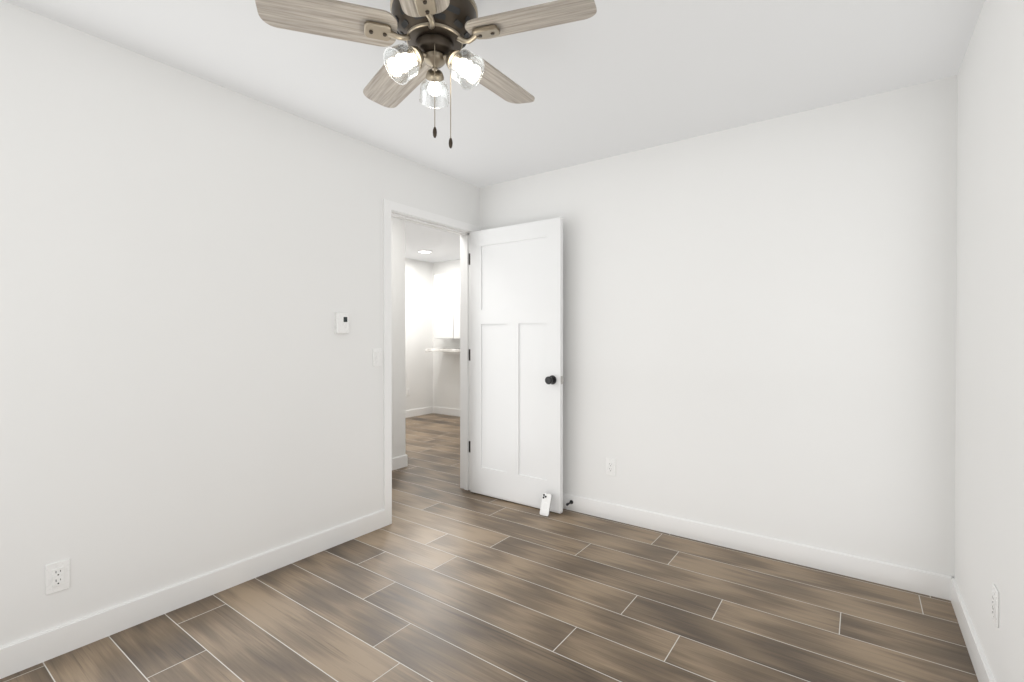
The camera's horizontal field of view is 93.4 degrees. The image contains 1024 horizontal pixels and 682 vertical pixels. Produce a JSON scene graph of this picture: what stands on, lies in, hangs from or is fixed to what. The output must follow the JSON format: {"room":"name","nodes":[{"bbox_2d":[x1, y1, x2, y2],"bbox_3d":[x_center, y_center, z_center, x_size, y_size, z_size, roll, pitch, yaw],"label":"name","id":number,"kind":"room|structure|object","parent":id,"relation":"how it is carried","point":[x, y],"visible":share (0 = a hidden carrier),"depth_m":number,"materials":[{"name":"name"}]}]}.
{"room":"empty bedroom","nodes":[
{"label":"empty bedroom","id":0,"kind":"room"},
{"bbox_2d":[0,0,478,646],"bbox_3d":[-1.358,-0.012,2.473,0.120,2.420,3.820,0,0,36],"label":"wall","id":1,"kind":"structure","parent":0,"point":[190,380],"depth_m":2.14,"materials":[{"name":"paint"}]},
{"bbox_2d":[45,559,69,594],"bbox_3d":[-1.737,0.902,1.845,0.009,0.115,0.070,0,0,36],"label":"electrical outlet","id":2,"kind":"object","parent":1,"relation":"attached to","point":[57,576],"visible":1,"depth_m":1.84,"materials":[{"name":"white plastic"}]},
{"bbox_2d":[0,509,384,678],"bbox_3d":[-1.614,1.147,2.013,0.013,0.108,2.702,0,0,36],"label":"baseboard","id":3,"kind":"structure","parent":1,"relation":"attached to","point":[28,652],"depth_m":2.12,"materials":[{"name":"paint"}]},
{"bbox_2d":[334,312,348,333],"bbox_3d":[-1.001,-0.105,2.841,0.028,0.128,0.088,0,0,36],"label":"thermostat","id":4,"kind":"object","parent":1,"relation":"attached to","point":[341,322],"visible":1,"depth_m":2.82,"materials":[{"name":"white plastic"}]},
{"bbox_2d":[373,348,381,366],"bbox_3d":[-0.852,0.104,3.061,0.012,0.115,0.070,0,0,36],"label":"light switch","id":5,"kind":"object","parent":1,"relation":"attached to","point":[377,356],"visible":1,"depth_m":3.06,"materials":[{"name":"white plastic"}]},
{"bbox_2d":[383,199,480,525],"bbox_3d":[-0.594,0.139,3.532,0.146,2.103,0.968,0,0,36],"label":"door frame","id":6,"kind":"structure","parent":1,"relation":"attached to","point":[389,206],"depth_m":3.40,"materials":[{"name":"paint"}]},
{"bbox_2d":[470,217,562,512],"bbox_3d":[0.013,0.167,3.553,0.830,2.030,0.163,0,0,36],"label":"door","id":7,"kind":"structure","parent":6,"relation":"attached to","point":[516,363],"depth_m":3.51,"materials":[{"name":"paint"}]},
{"bbox_2d":[391,217,405,457],"bbox_3d":[-2.817,-0.022,3.946,2.230,2.420,3.100,0,0,36],"label":"wall","id":8,"kind":"structure","parent":0,"point":[398,323],"depth_m":4.48,"materials":[{"name":"paint"}]},
{"bbox_2d":[392,455,407,469],"bbox_3d":[-1.904,1.138,3.302,0.013,0.108,3.113,0,0,36],"label":"baseboard","id":9,"kind":"structure","parent":8,"relation":"attached to","point":[399,462],"depth_m":4.48,"materials":[{"name":"paint"}]},
{"bbox_2d":[405,258,432,410],"bbox_3d":[-2.010,-0.043,6.865,0.120,2.420,2.580,0,0,36],"label":"wall","id":10,"kind":"structure","parent":0,"point":[418,325],"depth_m":7.53,"materials":[{"name":"paint"}]},
{"bbox_2d":[405,406,432,417],"bbox_3d":[-2.002,1.114,6.769,0.013,0.108,2.420,0,0,36],"label":"baseboard","id":11,"kind":"structure","parent":10,"relation":"attached to","point":[427,410],"depth_m":7.51,"materials":[{"name":"paint"}]},
{"bbox_2d":[433,259,459,408],"bbox_3d":[0.065,-0.043,6.885,3.220,2.420,0.120,0,0,36],"label":"wall","id":12,"kind":"structure","parent":0,"point":[446,380],"depth_m":7.61,"materials":[{"name":"paint"}]},
{"bbox_2d":[425,348,459,354],"bbox_3d":[-0.163,0.168,6.717,2.550,0.090,0.420,0,0,36],"label":"shelf","id":13,"kind":"object","parent":12,"relation":"attached to","point":[449,351],"visible":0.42,"depth_m":7.17,"materials":[{"name":"stone"}]},
{"bbox_2d":[433,406,459,415],"bbox_3d":[-0.023,1.113,6.874,3.100,0.108,0.013,0,0,36],"label":"baseboard","id":14,"kind":"structure","parent":12,"relation":"attached to","point":[438,410],"depth_m":7.59,"materials":[{"name":"paint"}]},
{"bbox_2d":[434,273,459,338],"bbox_3d":[-0.759,-0.515,7.194,0.780,0.960,0.338,0,0,36],"label":"upper cabinet","id":15,"kind":"object","parent":12,"relation":"attached to","point":[447,303],"visible":0.59,"depth_m":7.13,"materials":[{"name":"paint"}]},
{"bbox_2d":[0,413,977,681],"bbox_3d":[-0.723,1.241,3.429,6.400,0.100,6.900,0,0,36],"label":"floor","id":16,"kind":"structure","parent":0,"point":[442,577],"depth_m":2.11,"materials":[{"name":"brown tile"}]},
{"bbox_2d":[540,493,551,516],"bbox_3d":[0.230,1.116,3.293,0.072,0.148,0.015,0,-18,36],"label":"phone","id":17,"kind":"object","parent":16,"relation":"on","point":[545,504],"visible":1,"depth_m":3.29,"materials":[{"name":"white plastic"}]},
{"bbox_2d":[3,0,984,262],"bbox_3d":[-0.699,-1.279,3.492,6.185,0.100,6.500,0,0,36],"label":"ceiling","id":18,"kind":"structure","parent":0,"point":[610,78],"depth_m":2.15,"materials":[{"name":"paint"}]},
{"bbox_2d":[418,250,431,252],"bbox_3d":[-1.213,-1.245,6.713,0.200,0.014,0.200,0,0,36],"label":"recessed light","id":19,"kind":"object","parent":18,"relation":"in","point":[424,251],"visible":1,"depth_m":6.67,"materials":[{"name":"paint"}]},
{"bbox_2d":[255,0,596,147],"bbox_3d":[-0.244,-0.943,1.707,1.076,0.548,1.028,0,0,36],"label":"ceiling fan","id":20,"kind":"object","parent":18,"relation":"hanging from","point":[435,35],"visible":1,"depth_m":1.60,"materials":[{"name":"grey metal"}]},
{"bbox_2d":[479,75,956,576],"bbox_3d":[0.975,-0.016,3.069,2.965,2.420,0.120,0,0,36],"label":"wall","id":21,"kind":"structure","parent":0,"point":[759,328],"depth_m":2.65,"materials":[{"name":"paint"}]},
{"bbox_2d":[606,458,615,475],"bbox_3d":[0.660,0.843,3.223,0.070,0.115,0.009,0,0,36],"label":"electrical outlet","id":22,"kind":"object","parent":21,"relation":"attached to","point":[610,467],"visible":1,"depth_m":3.22,"materials":[{"name":"white plastic"}]},
{"bbox_2d":[563,493,943,598],"bbox_3d":[0.877,1.140,3.066,2.820,0.108,0.013,0,0,36],"label":"baseboard","id":23,"kind":"structure","parent":21,"relation":"attached to","point":[893,575],"depth_m":2.65,"materials":[{"name":"paint"}]},
{"bbox_2d":[954,0,1023,681],"bbox_3d":[0.975,0.001,0.639,0.120,2.420,3.820,0,0,36],"label":"wall","id":24,"kind":"structure","parent":0,"point":[989,473],"depth_m":1.61,"materials":[{"name":"paint"}]},
{"bbox_2d":[944,575,994,681],"bbox_3d":[0.956,1.156,0.735,0.013,0.108,3.700,0,0,36],"label":"baseboard","id":25,"kind":"structure","parent":24,"relation":"attached to","point":[952,593],"depth_m":1.88,"materials":[{"name":"paint"}]},
{"bbox_2d":[992,583,998,627],"bbox_3d":[1.543,0.844,1.542,0.009,0.115,0.070,0,0,36],"label":"electrical outlet","id":26,"kind":"object","parent":24,"relation":"attached to","point":[995,604],"visible":0.98,"depth_m":1.53,"materials":[{"name":"white plastic"}]}
]}

